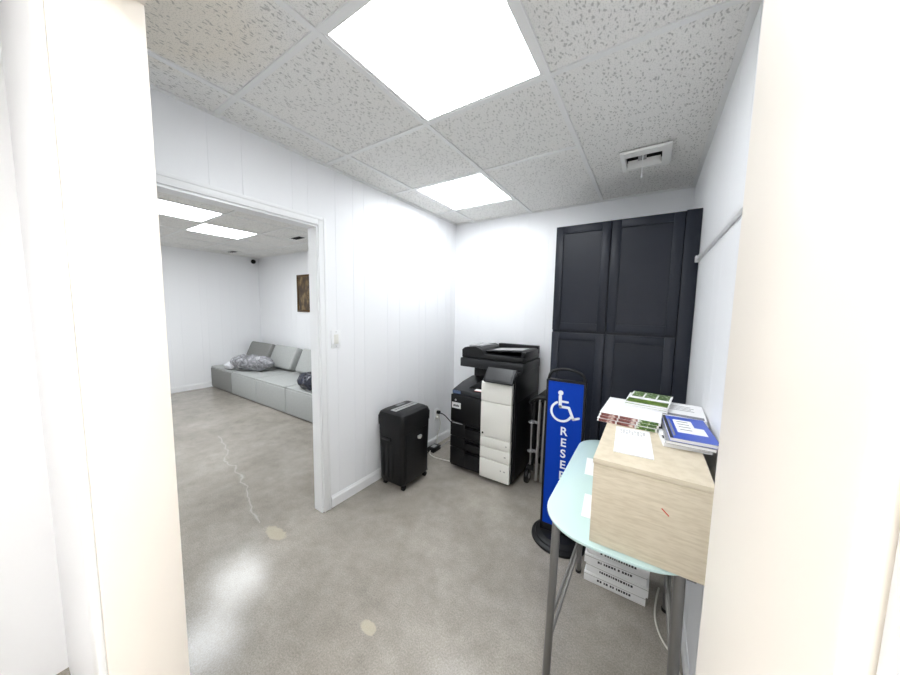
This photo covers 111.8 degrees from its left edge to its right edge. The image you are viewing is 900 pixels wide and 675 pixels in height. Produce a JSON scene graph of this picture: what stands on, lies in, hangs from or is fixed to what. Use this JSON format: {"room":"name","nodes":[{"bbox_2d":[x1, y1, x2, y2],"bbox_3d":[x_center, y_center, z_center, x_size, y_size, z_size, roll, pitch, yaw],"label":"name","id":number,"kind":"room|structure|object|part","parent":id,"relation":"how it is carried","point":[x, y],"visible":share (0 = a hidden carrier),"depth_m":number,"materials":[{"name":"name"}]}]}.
{"room":"office copy room","nodes":[
{"label":"office copy room","id":0,"kind":"room"},
{"bbox_2d":[0,0,93,674],"bbox_3d":[-0.052,0.210,0.232,3.400,2.440,0.120,4,6,33],"label":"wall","id":1,"kind":"structure","parent":0,"point":[14,25],"depth_m":0.84,"materials":[{"name":"white paint"}]},
{"bbox_2d":[26,0,899,674],"bbox_3d":[-0.308,0.357,0.330,1.048,2.120,0.012,4,6,33],"label":"trim","id":2,"kind":"structure","parent":1,"relation":"attached to","point":[889,656],"depth_m":0.54,"materials":[{"name":"white paint"}]},
{"bbox_2d":[43,0,899,674],"bbox_3d":[-0.271,0.387,0.390,0.934,2.050,0.124,4,6,33],"label":"door frame","id":3,"kind":"structure","parent":1,"relation":"in","point":[805,526],"depth_m":0.11,"materials":[{"name":"white paint"}]},
{"bbox_2d":[161,246,261,386],"bbox_3d":[-5.068,-0.245,4.244,0.100,2.440,4.730,4,6,33],"label":"wall","id":4,"kind":"structure","parent":0,"point":[212,300],"depth_m":5.35,"materials":[{"name":"white paint"}]},
{"bbox_2d":[170,381,212,393],"bbox_3d":[-5.041,0.924,4.321,0.012,0.100,4.530,4,6,33],"label":"baseboard","id":5,"kind":"structure","parent":4,"relation":"attached to","point":[204,384],"depth_m":5.23,"materials":[{"name":"white paint"}]},
{"bbox_2d":[0,41,456,674],"bbox_3d":[-1.196,0.059,1.655,0.085,2.440,4.633,4,6,33],"label":"wall","id":6,"kind":"structure","parent":0,"point":[391,262],"depth_m":1.81,"materials":[{"name":"white paint"}]},
{"bbox_2d":[155,169,330,512],"bbox_3d":[-1.164,0.281,1.730,0.089,1.985,0.903,4,6,33],"label":"door frame","id":7,"kind":"structure","parent":6,"relation":"in","point":[312,228],"depth_m":2.05,"materials":[{"name":"white paint"}]},
{"bbox_2d":[331,330,340,347],"bbox_3d":[-0.804,0.009,2.161,0.010,0.126,0.080,4,6,33],"label":"light switch","id":8,"kind":"object","parent":6,"relation":"attached to","point":[335,334],"visible":1,"depth_m":2.16,"materials":[{"name":"white paint"}]},
{"bbox_2d":[331,428,450,507],"bbox_3d":[-0.407,1.141,2.900,0.012,0.085,1.638,4,6,33],"label":"baseboard","id":9,"kind":"structure","parent":6,"relation":"attached to","point":[349,491],"depth_m":2.45,"materials":[{"name":"white paint"}]},
{"bbox_2d":[434,408,438,419],"bbox_3d":[-0.137,0.819,3.279,0.008,0.115,0.076,4,6,33],"label":"wall outlet","id":10,"kind":"object","parent":6,"relation":"attached to","point":[436,414],"visible":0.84,"depth_m":3.26,"materials":[{"name":"white paint"}]},
{"bbox_2d":[157,191,307,258],"bbox_3d":[-3.123,-1.257,2.818,4.575,0.024,4.630,4,6,33],"label":"ceiling","id":11,"kind":"structure","parent":0,"point":[270,241],"depth_m":4.01,"materials":[{"name":"tile"}]},
{"bbox_2d":[157,199,222,221],"bbox_3d":[-2.706,-1.284,3.027,0.585,0.048,0.585,4,6,33],"label":"ceiling light","id":12,"kind":"object","parent":11,"relation":"attached to","point":[167,208],"visible":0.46,"depth_m":3.08,"materials":[{"name":"white plastic"}]},
{"bbox_2d":[186,223,257,238],"bbox_3d":[-2.881,-1.364,3.868,0.585,0.048,0.585,4,6,33],"label":"ceiling light","id":13,"kind":"object","parent":11,"relation":"attached to","point":[202,228],"visible":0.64,"depth_m":3.86,"materials":[{"name":"white plastic"}]},
{"bbox_2d":[224,250,240,253],"bbox_3d":[-3.739,-1.515,5.248,0.304,0.081,0.159,4,6,33],"label":"ceiling vent","id":14,"kind":"object","parent":11,"relation":"in","point":[228,251],"visible":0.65,"depth_m":5.23,"materials":[{"name":"white metal"}]},
{"bbox_2d":[286,235,307,240],"bbox_3d":[-2.049,-1.381,4.113,0.304,0.081,0.159,4,6,33],"label":"ceiling vent","id":15,"kind":"object","parent":11,"relation":"in","point":[297,237],"visible":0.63,"depth_m":4.11,"materials":[{"name":"white metal"}]},
{"bbox_2d":[258,251,310,348],"bbox_3d":[-1.843,-0.250,4.895,4.575,2.440,0.100,4,6,33],"label":"wall","id":16,"kind":"structure","parent":0,"point":[281,323],"depth_m":5.60,"materials":[{"name":"white paint"}]},
{"bbox_2d":[296,274,309,311],"bbox_3d":[-2.467,-0.755,5.190,0.435,0.630,0.024,4,6,33],"label":"framed picture","id":17,"kind":"object","parent":16,"relation":"attached to","point":[303,296],"visible":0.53,"depth_m":5.21,"materials":[{"name":"brown"}]},
{"bbox_2d":[56,386,682,674],"bbox_3d":[-1.723,1.270,2.159,8.160,0.080,4.730,4,6,33],"label":"floor","id":18,"kind":"structure","parent":0,"point":[446,573],"depth_m":1.67,"materials":[{"name":"concrete"}]},
{"bbox_2d":[211,364,246,392],"bbox_3d":[-3.698,0.682,5.597,0.806,0.368,0.855,4,6,33],"label":"module","id":19,"kind":"object","parent":18,"relation":"on","point":[221,376],"visible":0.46,"depth_m":5.22,"materials":[{"name":"grey fabric"}]},
{"bbox_2d":[211,364,246,372],"bbox_3d":[-3.694,0.514,5.584,0.794,0.030,0.850,4,6,33],"label":"seat cushion","id":20,"kind":"object","parent":19,"relation":"on","point":[219,368],"depth_m":5.23,"materials":[{"name":"grey fabric"}]},
{"bbox_2d":[224,354,273,370],"bbox_3d":[-3.352,0.407,5.086,0.928,0.279,0.283,2,5,7],"label":"plastic bundle","id":21,"kind":"object","parent":19,"relation":"on","point":[252,362],"visible":1,"depth_m":4.97,"materials":[{"name":"white plastic"}]},
{"bbox_2d":[246,341,274,357],"bbox_3d":[-3.542,0.288,5.734,0.770,0.395,0.274,4,6,33],"label":"sofa cushion","id":22,"kind":"object","parent":19,"relation":"on","point":[257,348],"visible":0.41,"depth_m":5.64,"materials":[{"name":"grey fabric"}]},
{"bbox_2d":[231,366,295,401],"bbox_3d":[-3.016,0.735,5.152,0.814,0.368,0.855,4,6,33],"label":"module","id":23,"kind":"object","parent":18,"relation":"on","point":[243,381],"visible":0.48,"depth_m":4.84,"materials":[{"name":"grey fabric"}]},
{"bbox_2d":[232,366,295,379],"bbox_3d":[-3.012,0.566,5.138,0.802,0.030,0.850,4,6,33],"label":"seat cushion","id":24,"kind":"object","parent":23,"relation":"on","point":[247,374],"depth_m":4.93,"materials":[{"name":"grey fabric"}]},
{"bbox_2d":[270,345,302,370],"bbox_3d":[-2.837,0.342,5.272,0.700,0.395,0.274,4,6,33],"label":"sofa cushion","id":25,"kind":"object","parent":23,"relation":"on","point":[284,357],"visible":0.79,"depth_m":5.13,"materials":[{"name":"grey fabric"}]},
{"bbox_2d":[256,372,300,412],"bbox_3d":[-2.332,0.787,4.704,0.814,0.368,0.855,4,6,33],"label":"module","id":26,"kind":"object","parent":18,"relation":"on","point":[270,390],"visible":0.46,"depth_m":4.38,"materials":[{"name":"grey fabric"}]},
{"bbox_2d":[256,372,300,387],"bbox_3d":[-2.327,0.619,4.691,0.802,0.030,0.850,4,6,33],"label":"seat cushion","id":27,"kind":"object","parent":26,"relation":"on","point":[288,379],"depth_m":4.46,"materials":[{"name":"grey fabric"}]},
{"bbox_2d":[295,349,310,372],"bbox_3d":[-2.106,0.398,4.795,0.730,0.395,0.274,4,6,33],"label":"sofa cushion","id":28,"kind":"object","parent":26,"relation":"on","point":[304,363],"visible":0.44,"depth_m":4.83,"materials":[{"name":"grey fabric"}]},
{"bbox_2d":[285,385,312,422],"bbox_3d":[-1.650,0.840,4.258,0.806,0.368,0.855,4,6,33],"label":"module","id":29,"kind":"object","parent":18,"relation":"on","point":[298,399],"visible":0.27,"depth_m":3.95,"materials":[{"name":"grey fabric"}]},
{"bbox_2d":[286,385,311,395],"bbox_3d":[-1.646,0.672,4.245,0.794,0.030,0.850,4,6,33],"label":"seat cushion","id":30,"kind":"object","parent":29,"relation":"on","point":[295,389],"depth_m":3.98,"materials":[{"name":"grey fabric"}]},
{"bbox_2d":[297,372,311,389],"bbox_3d":[-1.829,0.562,4.001,0.405,0.221,0.257,4,6,33],"label":"bundle","id":31,"kind":"object","parent":29,"relation":"on","point":[304,380],"visible":0.53,"depth_m":3.90,"materials":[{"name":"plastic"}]},
{"bbox_2d":[378,401,429,490],"bbox_3d":[-0.372,0.892,2.576,0.307,0.640,0.366,4,6,33],"label":"paper shredder","id":32,"kind":"object","parent":18,"relation":"on","point":[403,426],"visible":1,"depth_m":2.45,"materials":[{"name":"black plastic"}]},
{"bbox_3d":[-0.376,0.576,2.554,0.060,0.005,0.272,4,6,33],"label":"feed plate","id":33,"kind":"part","parent":32,"relation":"part of","materials":[{"name":"silver metal"}]},
{"bbox_2d":[427,443,440,452],"bbox_3d":[-0.159,1.140,3.158,0.085,0.045,0.130,4,6,33],"label":"power adapter","id":34,"kind":"object","parent":18,"relation":"on","point":[433,448],"visible":0.98,"depth_m":3.13,"materials":[{"name":"black plastic"}]},
{"bbox_2d":[450,343,539,484],"bbox_3d":[0.408,0.639,2.825,0.618,1.125,0.703,4,6,33],"label":"copier","id":35,"kind":"object","parent":18,"relation":"on","point":[491,409],"visible":1,"depth_m":2.62,"materials":[{"name":"black plastic"}]},
{"bbox_3d":[0.149,1.077,2.738,0.314,0.159,0.055,4,6,33],"label":"paper drawer","id":36,"kind":"part","parent":35,"relation":"part of","materials":[{"name":"black plastic"}]},
{"bbox_3d":[0.151,0.944,2.726,0.314,0.097,0.055,4,6,33],"label":"paper drawer","id":37,"kind":"part","parent":35,"relation":"part of","materials":[{"name":"black plastic"}]},
{"bbox_3d":[0.153,0.827,2.715,0.314,0.127,0.055,4,6,33],"label":"paper drawer","id":38,"kind":"part","parent":35,"relation":"part of","materials":[{"name":"black plastic"}]},
{"bbox_3d":[0.157,0.634,2.697,0.314,0.245,0.055,4,6,33],"label":"door","id":39,"kind":"part","parent":35,"relation":"part of","materials":[{"name":"black plastic"}]},
{"bbox_2d":[453,375,483,397],"bbox_3d":[0.271,0.414,2.823,0.337,0.169,0.377,4,6,33],"label":"tray","id":40,"kind":"object","parent":35,"relation":"on","point":[471,387],"depth_m":2.73,"materials":[{"name":"black plastic"}]},
{"bbox_3d":[0.382,0.773,2.518,0.268,0.829,0.036,4,6,33],"label":"white panel","id":41,"kind":"part","parent":35,"relation":"part of","materials":[{"name":"white plastic"}]},
{"bbox_3d":[0.404,0.307,2.442,0.250,0.136,0.024,4,-37,33],"label":"panel","id":42,"kind":"part","parent":35,"relation":"part of","materials":[{"name":"black plastic"}]},
{"bbox_2d":[486,343,539,357],"bbox_3d":[0.582,0.113,2.840,0.398,0.075,0.395,4,6,33],"label":"document tray","id":43,"kind":"object","parent":35,"relation":"on","point":[501,349],"depth_m":2.82,"materials":[{"name":"black plastic"}]},
{"bbox_2d":[523,390,545,482],"bbox_3d":[0.837,0.838,2.680,0.187,0.770,0.520,4,6,33],"label":"cart","id":44,"kind":"object","parent":18,"relation":"on","point":[538,402],"visible":0.81,"depth_m":2.55,"materials":[{"name":"grey metal"}]},
{"bbox_3d":[0.682,0.882,2.557,0.014,0.400,0.024,3,5,16],"label":"folding rod","id":45,"kind":"part","parent":44,"relation":"part of","materials":[{"name":"silver metal"}]},
{"bbox_3d":[0.827,0.496,2.618,0.178,0.078,0.397,4,6,33],"label":"handle","id":46,"kind":"part","parent":44,"relation":"part of","materials":[{"name":"black plastic"}]},
{"bbox_2d":[531,368,587,558],"bbox_3d":[0.714,0.735,1.912,0.344,1.111,0.344,4,6,33],"label":"sign stand","id":47,"kind":"object","parent":18,"relation":"on","point":[566,400],"visible":0.7,"depth_m":1.88,"materials":[{"name":"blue plastic"}]},
{"bbox_3d":[0.712,0.225,1.849,0.230,0.082,0.018,4,6,33],"label":"carry handle","id":48,"kind":"part","parent":47,"relation":"part of","materials":[{"name":"black plastic"}]},
{"bbox_2d":[584,562,645,606],"bbox_3d":[0.908,1.292,1.672,0.287,0.052,0.212,4,6,33],"label":"carton","id":49,"kind":"object","parent":18,"relation":"on","point":[589,576],"visible":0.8,"depth_m":1.58,"materials":[{"name":"white cardboard"}]},
{"bbox_2d":[586,562,648,598],"bbox_3d":[0.918,1.241,1.661,0.287,0.052,0.212,5,6,35],"label":"carton","id":50,"kind":"object","parent":49,"relation":"on","point":[637,588],"visible":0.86,"depth_m":1.56,"materials":[{"name":"white cardboard"}]},
{"bbox_2d":[584,547,646,586],"bbox_3d":[0.906,1.188,1.665,0.287,0.052,0.212,4,6,32],"label":"carton","id":51,"kind":"object","parent":50,"relation":"on","point":[590,558],"visible":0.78,"depth_m":1.57,"materials":[{"name":"white cardboard"}]},
{"bbox_2d":[587,548,649,577],"bbox_3d":[0.919,1.136,1.652,0.287,0.052,0.212,5,6,34],"label":"carton","id":52,"kind":"object","parent":51,"relation":"on","point":[639,571],"visible":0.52,"depth_m":1.56,"materials":[{"name":"white cardboard"}]},
{"bbox_2d":[542,440,695,674],"bbox_3d":[0.726,0.981,1.302,0.480,0.735,0.885,4,6,33],"label":"glass table","id":53,"kind":"object","parent":18,"relation":"on","point":[565,503],"visible":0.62,"depth_m":1.08,"materials":[{"name":"teal glass"}]},
{"bbox_3d":[0.363,0.993,1.099,0.040,0.712,0.028,1,5,2],"label":"leg","id":54,"kind":"part","parent":53,"relation":"part of","materials":[{"name":"grey metal"}]},
{"bbox_3d":[0.735,0.945,1.679,0.036,0.712,0.024,1,5,2],"label":"leg","id":55,"kind":"part","parent":53,"relation":"part of","materials":[{"name":"grey metal"}]},
{"bbox_2d":[581,494,591,517],"bbox_3d":[0.536,0.624,1.120,0.085,0.001,0.150,4,6,29],"label":"paper sheet","id":56,"kind":"object","parent":53,"relation":"on","point":[586,509],"visible":0.36,"depth_m":1.12,"materials":[{"name":"white paper"}]},
{"bbox_2d":[584,458,593,475],"bbox_3d":[0.685,0.600,1.404,0.105,0.001,0.170,4,6,27],"label":"paper sheet","id":57,"kind":"object","parent":53,"relation":"on","point":[589,467],"visible":0.36,"depth_m":1.41,"materials":[{"name":"white paper"}]},
{"bbox_3d":[0.732,0.620,1.269,0.480,0.010,0.885,4,6,33],"label":"glass","id":58,"kind":"part","parent":53,"relation":"part of","materials":[{"name":"teal glass"}]},
{"bbox_2d":[589,423,714,584],"bbox_3d":[0.750,0.487,1.160,0.286,0.275,0.710,4,6,33],"label":"wooden box","id":59,"kind":"object","parent":53,"relation":"on","point":[657,512],"visible":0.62,"depth_m":0.87,"materials":[{"name":"brown wood"}]},
{"bbox_2d":[597,416,657,432],"bbox_3d":[0.765,0.330,1.292,0.205,0.012,0.271,5,7,37],"label":"booklet","id":60,"kind":"object","parent":59,"relation":"on","point":[598,419],"visible":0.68,"depth_m":1.18,"materials":[{"name":"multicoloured paper"}]},
{"bbox_2d":[599,413,658,428],"bbox_3d":[0.770,0.317,1.293,0.205,0.012,0.271,5,7,36],"label":"booklet","id":61,"kind":"object","parent":60,"relation":"on","point":[600,416],"visible":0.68,"depth_m":1.18,"materials":[{"name":"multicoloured paper"}]},
{"bbox_2d":[600,397,661,426],"bbox_3d":[0.771,0.305,1.287,0.205,0.012,0.271,5,6,35],"label":"booklet","id":62,"kind":"object","parent":61,"relation":"on","point":[614,407],"visible":0.89,"depth_m":1.23,"materials":[{"name":"white paper"}]},
{"bbox_2d":[624,404,669,413],"bbox_3d":[0.886,0.290,1.360,0.155,0.007,0.225,5,7,39],"label":"leaflet","id":63,"kind":"object","parent":62,"relation":"on","point":[666,412],"visible":0.2,"depth_m":1.27,"materials":[{"name":"white paper"}]},
{"bbox_2d":[624,392,667,411],"bbox_3d":[0.885,0.282,1.366,0.155,0.007,0.225,5,7,36],"label":"leaflet","id":64,"kind":"object","parent":63,"relation":"on","point":[626,403],"visible":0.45,"depth_m":1.28,"materials":[{"name":"white paper"}]},
{"bbox_2d":[625,391,672,409],"bbox_3d":[0.896,0.276,1.367,0.155,0.007,0.225,5,7,40],"label":"leaflet","id":65,"kind":"object","parent":64,"relation":"on","point":[636,397],"visible":1,"depth_m":1.35,"materials":[{"name":"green paper"}]},
{"bbox_2d":[626,397,668,407],"bbox_3d":[0.850,0.277,1.312,0.148,0.001,0.073,5,7,40],"label":"picture","id":66,"kind":"object","parent":65,"relation":"on","point":[646,402],"depth_m":1.31},
{"bbox_2d":[613,426,653,459],"bbox_3d":[0.630,0.355,1.048,0.108,0.003,0.245,4,6,30],"label":"paper sheet","id":67,"kind":"object","parent":59,"relation":"on","point":[628,441],"visible":1,"depth_m":1.03,"materials":[{"name":"white paper"}]},
{"bbox_3d":[0.752,0.358,1.148,0.286,0.017,0.710,4,6,33],"label":"panel","id":68,"kind":"part","parent":59,"relation":"part of","materials":[{"name":"brown wood"}]},
{"bbox_2d":[657,425,712,454],"bbox_3d":[0.823,0.349,1.088,0.130,0.014,0.235,4,6,27],"label":"magazine","id":69,"kind":"object","parent":59,"relation":"on","point":[660,431],"visible":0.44,"depth_m":1.00,"materials":[{"name":"white paper"}]},
{"bbox_2d":[661,419,716,452],"bbox_3d":[0.831,0.337,1.076,0.130,0.010,0.250,4,6,31],"label":"magazine","id":70,"kind":"object","parent":69,"relation":"on","point":[666,437],"visible":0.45,"depth_m":0.98,"materials":[{"name":"white paper"}]},
{"bbox_2d":[662,415,718,448],"bbox_3d":[0.842,0.326,1.078,0.128,0.013,0.255,4,6,30],"label":"magazine","id":71,"kind":"object","parent":70,"relation":"on","point":[682,430],"visible":0.94,"depth_m":1.04,"materials":[{"name":"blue paper"}]},
{"bbox_2d":[668,419,690,434],"bbox_3d":[0.818,0.319,1.079,0.060,0.001,0.180,4,6,30],"label":"print","id":72,"kind":"object","parent":71,"relation":"on","point":[675,426],"depth_m":1.08,"materials":[{"name":"white paper"}]},
{"bbox_3d":[0.968,0.331,1.279,0.150,0.020,0.235,4,6,31],"label":"magazine","id":73,"kind":"object","parent":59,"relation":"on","visible":0},
{"bbox_2d":[662,402,706,424],"bbox_3d":[0.975,0.312,1.279,0.145,0.016,0.230,5,6,35],"label":"magazine","id":74,"kind":"object","parent":73,"relation":"on","point":[675,409],"visible":0.66,"depth_m":1.25,"materials":[{"name":"white paper"}]},
{"bbox_2d":[669,405,693,412],"bbox_3d":[0.988,0.302,1.306,0.090,0.001,0.072,5,6,35],"label":"print","id":75,"kind":"object","parent":74,"relation":"on","point":[687,409],"depth_m":1.30,"materials":[{"name":"grey paper"}]},
{"bbox_3d":[1.061,0.971,1.466,0.028,0.712,0.040,-2,6,-26],"label":"leg","id":76,"kind":"part","parent":53,"relation":"part of","materials":[{"name":"grey metal"}]},
{"bbox_3d":[0.664,1.015,0.909,0.029,0.712,0.041,-2,6,-26],"label":"leg","id":77,"kind":"part","parent":53,"relation":"part of","materials":[{"name":"grey metal"}]},
{"bbox_2d":[550,208,702,440],"bbox_3d":[1.264,0.231,2.321,0.819,2.058,0.614,4,6,33],"label":"storage cabinet","id":78,"kind":"object","parent":18,"relation":"on","point":[625,289],"visible":0.75,"depth_m":2.00,"materials":[{"name":"black paint"}]},
{"bbox_3d":[0.901,0.564,2.231,0.350,1.200,0.020,4,6,33],"label":"door","id":79,"kind":"part","parent":78,"relation":"part of","materials":[{"name":"black paint"}]},
{"bbox_3d":[0.918,-0.417,2.141,0.350,0.734,0.020,4,6,33],"label":"door","id":80,"kind":"part","parent":78,"relation":"part of","materials":[{"name":"black paint"}]},
{"bbox_3d":[1.214,0.588,2.027,0.378,1.200,0.020,4,6,33],"label":"door","id":81,"kind":"part","parent":78,"relation":"part of","materials":[{"name":"black paint"}]},
{"bbox_3d":[1.230,-0.393,1.936,0.378,0.734,0.020,4,6,33],"label":"door","id":82,"kind":"part","parent":78,"relation":"part of","materials":[{"name":"black paint"}]},
{"bbox_3d":[1.414,0.230,1.867,0.073,1.968,0.019,4,6,33],"label":"filler panel","id":83,"kind":"part","parent":78,"relation":"part of","materials":[{"name":"black paint"}]},
{"bbox_2d":[654,587,680,674],"bbox_3d":[0.990,1.337,1.421,0.058,0.008,0.447,3,6,24],"label":"cord","id":84,"kind":"object","parent":18,"relation":"on","point":[655,603],"visible":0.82,"depth_m":1.44,"materials":[{"name":"white plastic"}]},
{"bbox_2d":[144,0,761,224],"bbox_3d":[0.194,-1.095,1.671,2.071,0.024,2.723,4,6,33],"label":"ceiling","id":85,"kind":"structure","parent":0,"point":[620,76],"depth_m":1.35,"materials":[{"name":"tile"}]},
{"bbox_2d":[322,0,543,121],"bbox_3d":[-0.029,-1.063,1.122,0.585,0.048,0.585,4,6,33],"label":"ceiling light","id":86,"kind":"object","parent":85,"relation":"attached to","point":[440,58],"visible":0.81,"depth_m":1.10,"materials":[{"name":"white plastic"}]},
{"bbox_2d":[416,173,511,210],"bbox_3d":[0.132,-1.185,2.471,0.585,0.048,0.585,4,6,33],"label":"ceiling light","id":87,"kind":"object","parent":85,"relation":"attached to","point":[474,190],"visible":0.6,"depth_m":2.44,"materials":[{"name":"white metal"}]},
{"bbox_2d":[619,141,672,177],"bbox_3d":[1.174,-1.089,1.827,0.258,0.274,0.270,4,6,33],"label":"ceiling vent","id":88,"kind":"object","parent":85,"relation":"in","point":[649,156],"visible":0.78,"depth_m":1.85,"materials":[{"name":"white metal"}]},
{"bbox_3d":[1.177,-1.101,1.862,0.044,0.023,0.019,4,6,33],"label":"damper plate","id":89,"kind":"part","parent":88,"relation":"part of","materials":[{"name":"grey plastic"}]},
{"bbox_2d":[454,187,695,394],"bbox_3d":[0.992,-0.021,2.926,2.171,2.440,0.100,4,6,33],"label":"wall","id":90,"kind":"structure","parent":0,"point":[504,284],"depth_m":3.03,"materials":[{"name":"white paint"}]},
{"bbox_2d":[684,0,763,674],"bbox_3d":[1.081,0.141,1.185,0.100,2.440,2.723,4,6,33],"label":"wall","id":91,"kind":"structure","parent":0,"point":[720,186],"depth_m":1.18,"materials":[{"name":"white paint"}]},
{"bbox_2d":[681,613,690,674],"bbox_3d":[0.840,1.331,1.060,0.012,0.085,2.090,4,6,33],"label":"baseboard","id":92,"kind":"structure","parent":91,"relation":"attached to","point":[684,649],"depth_m":1.25,"materials":[{"name":"white paint"}]},
{"bbox_2d":[695,200,743,262],"bbox_3d":[0.872,-0.387,0.914,0.021,0.038,2.072,4,6,33],"label":"cable raceway","id":93,"kind":"object","parent":91,"relation":"attached to","point":[737,213],"visible":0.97,"depth_m":1.13,"materials":[{"name":"white paint"}]}
]}

